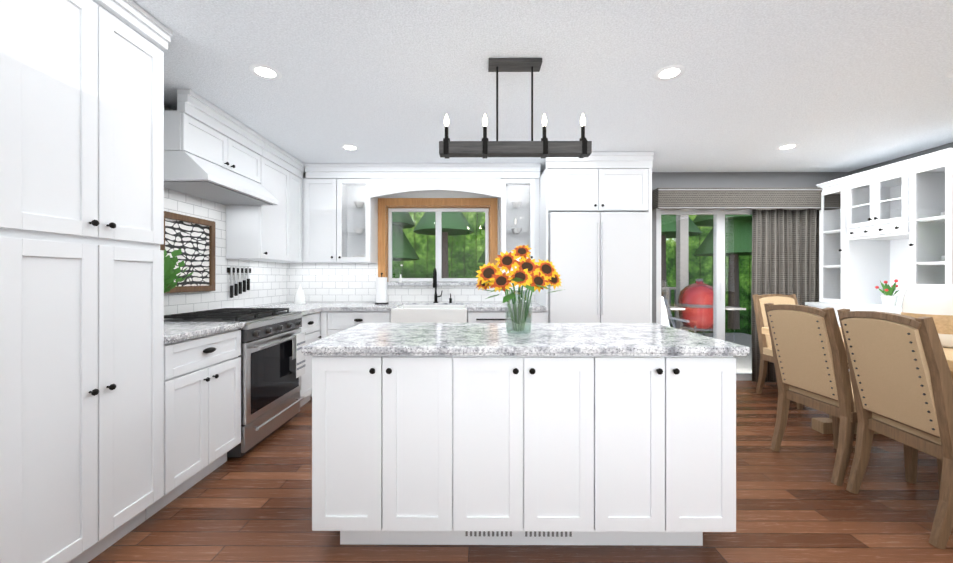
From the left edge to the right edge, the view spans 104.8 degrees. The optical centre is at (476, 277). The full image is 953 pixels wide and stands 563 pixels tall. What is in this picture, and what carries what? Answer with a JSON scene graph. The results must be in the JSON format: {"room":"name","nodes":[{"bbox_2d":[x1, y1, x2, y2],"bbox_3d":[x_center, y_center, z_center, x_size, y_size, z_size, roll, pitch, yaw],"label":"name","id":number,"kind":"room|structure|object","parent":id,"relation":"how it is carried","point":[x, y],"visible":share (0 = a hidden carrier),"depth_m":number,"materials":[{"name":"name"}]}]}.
{"room":"kitchen","nodes":[
{"label":"kitchen","id":0,"kind":"room"},
{"bbox_2d":[164,106,286,319],"bbox_3d":[-2.292,-0.010,1.342,0.126,2.440,6.160,0,0,0],"label":"wall","id":1,"kind":"structure","parent":0,"point":[268,283],"depth_m":3.20,"materials":[{"name":"white tile"}]},
{"bbox_2d":[160,211,214,292],"bbox_3d":[-2.207,-0.180,2.812,0.030,0.580,0.540,0,0,0],"label":"wall art","id":2,"kind":"object","parent":1,"relation":"attached to","point":[192,238],"visible":0.6,"depth_m":2.85,"materials":[{"name":"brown wood"}]},
{"bbox_2d":[164,89,278,204],"bbox_3d":[-1.984,-0.929,2.818,0.472,0.595,0.855,0,0,0],"label":"range hood","id":3,"kind":"object","parent":1,"relation":"attached to","point":[212,153],"visible":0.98,"depth_m":2.62,"materials":[{"name":"white paint"}]},
{"bbox_2d":[227,266,250,297],"bbox_3d":[-2.203,0.037,3.422,0.033,0.285,0.320,0,0,0],"label":"rack","id":4,"kind":"object","parent":1,"relation":"attached to","point":[239,270],"visible":0.94,"depth_m":3.40,"materials":[{"name":"black metal"}]},
{"bbox_2d":[226,139,304,261],"bbox_3d":[-2.038,-0.699,3.629,0.357,1.057,0.756,0,0,0],"label":"upper cabinet","id":5,"kind":"object","parent":1,"relation":"attached to","point":[269,233],"visible":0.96,"depth_m":3.44,"materials":[{"name":"white paint"}]},
{"bbox_2d":[88,381,952,562],"bbox_3d":[0.840,1.260,1.278,7.150,0.100,6.260,0,0,0],"label":"floor","id":6,"kind":"structure","parent":0,"point":[794,504],"depth_m":1.84,"materials":[{"name":"brown wood"}]},
{"bbox_2d":[0,0,172,562],"bbox_3d":[-1.877,-0.008,1.518,0.710,2.437,0.645,0,0,0],"label":"pantry cabinet","id":7,"kind":"object","parent":6,"relation":"on","point":[81,282],"visible":1,"depth_m":1.45,"materials":[{"name":"white paint"}]},
{"bbox_2d":[145,329,240,519],"bbox_3d":[-1.875,0.771,2.127,0.710,0.878,0.590,0,0,0],"label":"base cabinet","id":8,"kind":"object","parent":6,"relation":"on","point":[202,406],"visible":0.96,"depth_m":2.07,"materials":[{"name":"white paint"}]},
{"bbox_2d":[164,322,244,343],"bbox_3d":[-1.875,0.310,2.129,0.697,0.040,0.594,0,0,0],"label":"countertop","id":9,"kind":"structure","parent":8,"relation":"on","point":[174,332],"depth_m":2.14,"materials":[{"name":"stone"}]},
{"bbox_2d":[164,249,192,292],"bbox_3d":[-2.051,0.044,2.442,0.205,0.490,0.264,0,0,0],"label":"plant","id":10,"kind":"object","parent":9,"relation":"on","point":[170,273],"visible":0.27,"depth_m":2.45,"materials":[{"name":"green plant"}]},
{"bbox_2d":[164,308,305,456],"bbox_3d":[-1.834,0.725,2.811,0.768,0.930,0.758,0,0,0],"label":"range","id":11,"kind":"object","parent":6,"relation":"on","point":[272,356],"visible":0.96,"depth_m":2.68,"materials":[{"name":"grey metal"}]},
{"bbox_2d":[299,312,320,406],"bbox_3d":[-1.869,0.771,3.412,0.710,0.878,0.436,0,0,0],"label":"base cabinet","id":12,"kind":"object","parent":6,"relation":"on","point":[310,327],"visible":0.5,"depth_m":3.41,"materials":[{"name":"white paint"}]},
{"bbox_2d":[249,306,324,314],"bbox_3d":[-1.858,0.310,3.402,0.720,0.040,0.420,0,0,0],"label":"countertop","id":13,"kind":"structure","parent":12,"relation":"on","point":[306,308],"depth_m":3.55,"materials":[{"name":"stone"}]},
{"bbox_2d":[311,311,326,396],"bbox_3d":[-1.852,0.771,3.955,0.738,0.878,0.686,0,0,0],"label":"base cabinet","id":14,"kind":"object","parent":6,"relation":"on","point":[323,314],"depth_m":3.64,"materials":[{"name":"white paint"}]},
{"bbox_2d":[327,311,390,336],"bbox_3d":[-1.166,0.771,3.952,0.755,0.878,0.686,0,0,0],"label":"base cabinet","id":15,"kind":"object","parent":6,"relation":"on","point":[332,322],"depth_m":3.64,"materials":[{"name":"white paint"}]},
{"bbox_2d":[312,356,471,544],"bbox_3d":[-0.373,0.771,1.944,0.668,0.878,0.740,0,0,0],"label":"base cabinet","id":16,"kind":"object","parent":6,"relation":"on","point":[392,435],"depth_m":1.58,"materials":[{"name":"white paint"}]},
{"bbox_2d":[467,311,530,322],"bbox_3d":[0.187,0.771,3.959,0.670,0.878,0.660,0,0,0],"label":"base cabinet","id":17,"kind":"object","parent":6,"relation":"on","point":[472,316],"depth_m":3.63,"materials":[{"name":"white paint"}]},
{"bbox_2d":[264,302,545,310],"bbox_3d":[-0.763,0.310,3.949,2.904,0.040,0.675,0,0,0],"label":"countertop","id":18,"kind":"structure","parent":17,"relation":"on","point":[328,306],"depth_m":3.83,"materials":[{"name":"stone"}]},
{"bbox_2d":[294,285,305,303],"bbox_3d":[-1.953,0.182,4.061,0.120,0.214,0.120,0,0,0],"label":"cloche","id":19,"kind":"object","parent":18,"relation":"on","point":[299,297],"visible":1,"depth_m":4.02,"materials":[{"name":"white ceramic"}]},
{"bbox_2d":[375,273,388,303],"bbox_3d":[-1.053,0.116,4.077,0.150,0.346,0.150,0,0,0],"label":"paper towel holder","id":20,"kind":"object","parent":18,"relation":"on","point":[381,289],"visible":1,"depth_m":4.02,"materials":[{"name":"white paper"}]},
{"bbox_2d":[391,305,467,322],"bbox_3d":[-0.469,0.435,3.880,0.750,0.260,0.541,0,0,0],"label":"farmhouse sink","id":21,"kind":"object","parent":18,"relation":"in","point":[429,314],"visible":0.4,"depth_m":3.61,"materials":[{"name":"white ceramic"}]},
{"bbox_2d":[433,268,451,302],"bbox_3d":[-0.388,0.090,4.135,0.214,0.398,0.222,0,0,0],"label":"faucet","id":22,"kind":"object","parent":18,"relation":"on","point":[435,284],"visible":1,"depth_m":4.20,"materials":[{"name":"black metal"}]},
{"bbox_2d":[531,311,545,322],"bbox_3d":[0.605,0.771,3.957,0.167,0.878,0.660,0,0,0],"label":"base cabinet","id":23,"kind":"object","parent":6,"relation":"on","point":[537,316],"depth_m":3.63,"materials":[{"name":"white paint"}]},
{"bbox_2d":[472,356,611,544],"bbox_3d":[0.203,0.771,1.941,0.728,0.878,0.740,0,0,0],"label":"base cabinet","id":24,"kind":"object","parent":6,"relation":"on","point":[523,450],"depth_m":1.58,"materials":[{"name":"white paint"}]},
{"bbox_2d":[536,152,653,322],"bbox_3d":[1.213,-0.009,3.932,1.044,2.437,0.701,0,0,0],"label":"surround","id":25,"kind":"object","parent":6,"relation":"on","point":[607,182],"visible":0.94,"depth_m":3.63,"materials":[{"name":"white paint"}]},
{"bbox_2d":[548,212,649,322],"bbox_3d":[1.206,0.275,3.881,0.972,1.830,0.752,0,0,0],"label":"refrigerator","id":26,"kind":"object","parent":6,"relation":"on","point":[600,261],"visible":0.5,"depth_m":3.57,"materials":[{"name":"white"}]},
{"bbox_2d":[612,356,735,545],"bbox_3d":[0.779,0.771,1.939,0.668,0.878,0.740,0,0,0],"label":"base cabinet","id":27,"kind":"object","parent":6,"relation":"on","point":[674,417],"depth_m":1.58,"materials":[{"name":"white paint"}]},
{"bbox_2d":[301,323,749,355],"bbox_3d":[0.205,0.310,1.951,1.885,0.040,0.820,0,0,0],"label":"countertop","id":28,"kind":"structure","parent":27,"relation":"on","point":[497,339],"depth_m":1.67,"materials":[{"name":"stone"}]},
{"bbox_2d":[476,245,564,336],"bbox_3d":[0.222,0.059,1.851,0.455,0.461,0.374,0,0,0],"label":"vase","id":29,"kind":"object","parent":28,"relation":"on","point":[543,274],"visible":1,"depth_m":1.82,"materials":[{"name":"clear glass"}]},
{"bbox_2d":[752,294,848,409],"bbox_3d":[3.172,0.694,3.642,0.477,1.039,0.577,0,0,-3],"label":"head chair","id":30,"kind":"object","parent":6,"relation":"on","point":[764,340],"visible":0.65,"depth_m":3.81,"materials":[{"name":"beige fabric"}]},
{"bbox_2d":[764,303,917,485],"bbox_3d":[2.306,0.694,2.368,0.577,1.039,0.477,0,0,-3],"label":"chair","id":31,"kind":"object","parent":6,"relation":"on","point":[810,359],"visible":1,"depth_m":2.27,"materials":[{"name":"beige fabric"}]},
{"bbox_2d":[762,327,952,433],"bbox_3d":[3.004,0.830,2.289,0.830,0.760,2.100,0,0,0],"label":"dining table","id":32,"kind":"object","parent":6,"relation":"on","point":[823,425],"visible":0.02,"depth_m":2.84,"materials":[{"name":"brown wood"}]},
{"bbox_2d":[901,284,952,347],"bbox_3d":[3.080,0.246,2.458,0.310,0.405,0.310,0,0,0],"label":"decorative lantern","id":33,"kind":"object","parent":32,"relation":"on","point":[935,301],"visible":0.62,"depth_m":2.37,"materials":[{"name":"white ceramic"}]},
{"bbox_2d":[805,148,952,370],"bbox_3d":[4.002,0.080,3.554,0.638,2.260,1.190,0,0,0],"label":"tall cabinet","id":34,"kind":"object","parent":6,"relation":"on","point":[890,223],"visible":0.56,"depth_m":3.67,"materials":[{"name":"white paint"}]},
{"bbox_2d":[875,279,898,305],"bbox_3d":[4.001,0.145,3.552,0.150,0.258,0.143,0,0,0],"label":"plant pot","id":35,"kind":"object","parent":34,"relation":"on","point":[888,299],"visible":1,"depth_m":3.53,"materials":[{"name":"white ceramic"}]},
{"bbox_2d":[837,309,952,548],"bbox_3d":[2.304,0.694,1.838,0.577,1.039,0.479,0,0,6],"label":"chair","id":36,"kind":"object","parent":6,"relation":"on","point":[901,380],"visible":1,"depth_m":1.79,"materials":[{"name":"beige fabric"}]},
{"bbox_2d":[132,0,952,172],"bbox_3d":[0.840,-1.280,1.278,7.150,0.100,6.260,0,0,0],"label":"ceiling","id":37,"kind":"structure","parent":0,"point":[839,85],"depth_m":2.24,"materials":[{"name":"white paint"}]},
{"bbox_2d":[248,64,281,79],"bbox_3d":[-1.262,-1.228,2.194,0.176,0.003,0.176,0,0,0],"label":"recessed light","id":38,"kind":"object","parent":37,"relation":"in","point":[263,71],"visible":1,"depth_m":2.18,"materials":[{"name":"white paint"}]},
{"bbox_2d":[340,144,359,150],"bbox_3d":[-1.194,-1.228,3.466,0.176,0.003,0.176,0,0,0],"label":"recessed light","id":39,"kind":"object","parent":37,"relation":"in","point":[350,147],"visible":1,"depth_m":3.46,"materials":[{"name":"white paint"}]},
{"bbox_2d":[439,58,591,158],"bbox_3d":[0.219,-0.961,2.101,0.860,0.533,0.100,0,0,0],"label":"pendant chandelier","id":40,"kind":"object","parent":37,"relation":"hanging from","point":[484,147],"visible":1,"depth_m":2.07,"materials":[{"name":"black wood"}]},
{"bbox_2d":[653,65,685,80],"bbox_3d":[1.158,-1.228,2.204,0.176,0.003,0.176,0,0,0],"label":"recessed light","id":41,"kind":"object","parent":37,"relation":"in","point":[670,72],"visible":1,"depth_m":2.19,"materials":[{"name":"white paint"}]},
{"bbox_2d":[776,143,799,149],"bbox_3d":[2.921,-1.228,3.448,0.176,0.003,0.176,0,0,0],"label":"recessed light","id":42,"kind":"object","parent":37,"relation":"in","point":[787,146],"visible":1,"depth_m":3.43,"materials":[{"name":"white paint"}]},
{"bbox_2d":[287,172,847,322],"bbox_3d":[1.044,-0.010,4.344,6.770,2.440,0.126,0,0,0],"label":"wall","id":43,"kind":"structure","parent":0,"point":[337,282],"depth_m":4.29,"materials":[{"name":"white tile"}]},
{"bbox_2d":[279,163,540,262],"bbox_3d":[-0.762,-0.699,4.114,2.904,1.057,0.347,0,0,0],"label":"upper cabinet","id":44,"kind":"object","parent":43,"relation":"attached to","point":[339,213],"visible":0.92,"depth_m":3.99,"materials":[{"name":"white paint"}]},
{"bbox_2d":[378,198,497,284],"bbox_3d":[-0.452,-0.418,4.328,1.394,1.017,0.168,0,0,0],"label":"window","id":45,"kind":"structure","parent":43,"relation":"in","point":[387,207],"depth_m":4.32,"materials":[{"name":"brown wood"}]},
{"bbox_2d":[656,208,751,380],"bbox_3d":[2.968,0.196,4.320,1.734,2.025,0.098,0,0,0],"label":"sliding door","id":46,"kind":"structure","parent":43,"relation":"attached to","point":[719,274],"depth_m":4.31,"materials":[{"name":"white"}]},
{"bbox_2d":[652,187,840,209],"bbox_3d":[3.058,-0.883,4.188,2.040,0.253,0.176,0,0,0],"label":"cornice valance","id":47,"kind":"object","parent":43,"relation":"attached to","point":[773,198],"visible":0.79,"depth_m":4.11,"materials":[{"name":"fabric"}]},
{"bbox_2d":[751,209,818,381],"bbox_3d":[3.551,0.200,4.188,0.813,1.980,0.079,0,0,0],"label":"curtain","id":48,"kind":"object","parent":47,"relation":"hanging from","point":[785,252],"visible":0.42,"depth_m":4.19,"materials":[{"name":"grey fabric"}]},
{"bbox_2d":[848,142,952,175],"bbox_3d":[4.365,-0.010,1.253,0.100,2.440,6.040,0,0,0],"label":"wall","id":49,"kind":"structure","parent":0,"point":[924,152],"depth_m":3.71,"materials":[{"name":"grey paint"}]},
{"label":"outside","id":50,"kind":"structure","parent":0,"visible":0},
{"bbox_2d":[392,212,418,260],"bbox_3d":[-2.273,-3.289,9.262,1.696,9.197,1.722,0,0,0],"label":"tree","id":51,"kind":"object","parent":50,"point":[395,224],"depth_m":8.90,"materials":[{"name":"green plant"}]},
{"bbox_2d":[413,212,473,277],"bbox_3d":[-0.732,-2.720,8.455,1.380,8.059,1.401,0,0,0],"label":"tree","id":52,"kind":"object","parent":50,"point":[447,219],"depth_m":8.13,"materials":[{"name":"green plant"}]},
{"bbox_2d":[478,222,484,262],"bbox_3d":[0.929,-3.292,9.348,1.796,9.203,1.824,0,0,0],"label":"tree","id":53,"kind":"object","parent":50,"point":[482,257],"depth_m":9.03,"materials":[{"name":"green plant"}]},
{"bbox_2d":[392,212,751,334],"bbox_3d":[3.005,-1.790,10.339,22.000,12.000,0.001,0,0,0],"label":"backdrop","id":54,"kind":"structure","parent":50,"point":[397,267],"depth_m":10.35,"materials":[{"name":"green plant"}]},
{"bbox_2d":[661,215,701,296],"bbox_3d":[4.626,-3.100,9.131,1.711,8.820,1.737,0,0,0],"label":"tree","id":55,"kind":"object","parent":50,"point":[671,219],"depth_m":8.67,"materials":[{"name":"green plant"}]},
{"bbox_2d":[661,215,751,372],"bbox_3d":[3.237,-0.340,6.378,5.500,3.300,3.920,0,0,0],"label":"deck","id":56,"kind":"object","parent":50,"point":[685,258],"depth_m":6.79,"materials":[{"name":"white wood"}]},
{"bbox_2d":[661,295,689,327],"bbox_3d":[2.683,0.757,5.457,0.580,0.971,0.691,0,0,0],"label":"deck chair","id":57,"kind":"object","parent":56,"relation":"on","point":[664,316],"depth_m":5.62,"materials":[{"name":"grey metal"}]},
{"bbox_2d":[669,279,745,334],"bbox_3d":[3.636,0.633,5.936,1.180,1.231,0.624,0,0,0],"label":"grill","id":58,"kind":"object","parent":56,"relation":"on","point":[694,301],"depth_m":5.75,"materials":[{"name":"red ceramic"}]},
{"bbox_2d":[693,215,751,328],"bbox_3d":[6.630,-3.283,9.423,1.869,9.185,1.897,0,0,0],"label":"tree","id":59,"kind":"object","parent":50,"point":[730,252],"depth_m":9.30,"materials":[{"name":"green plant"}]}
]}

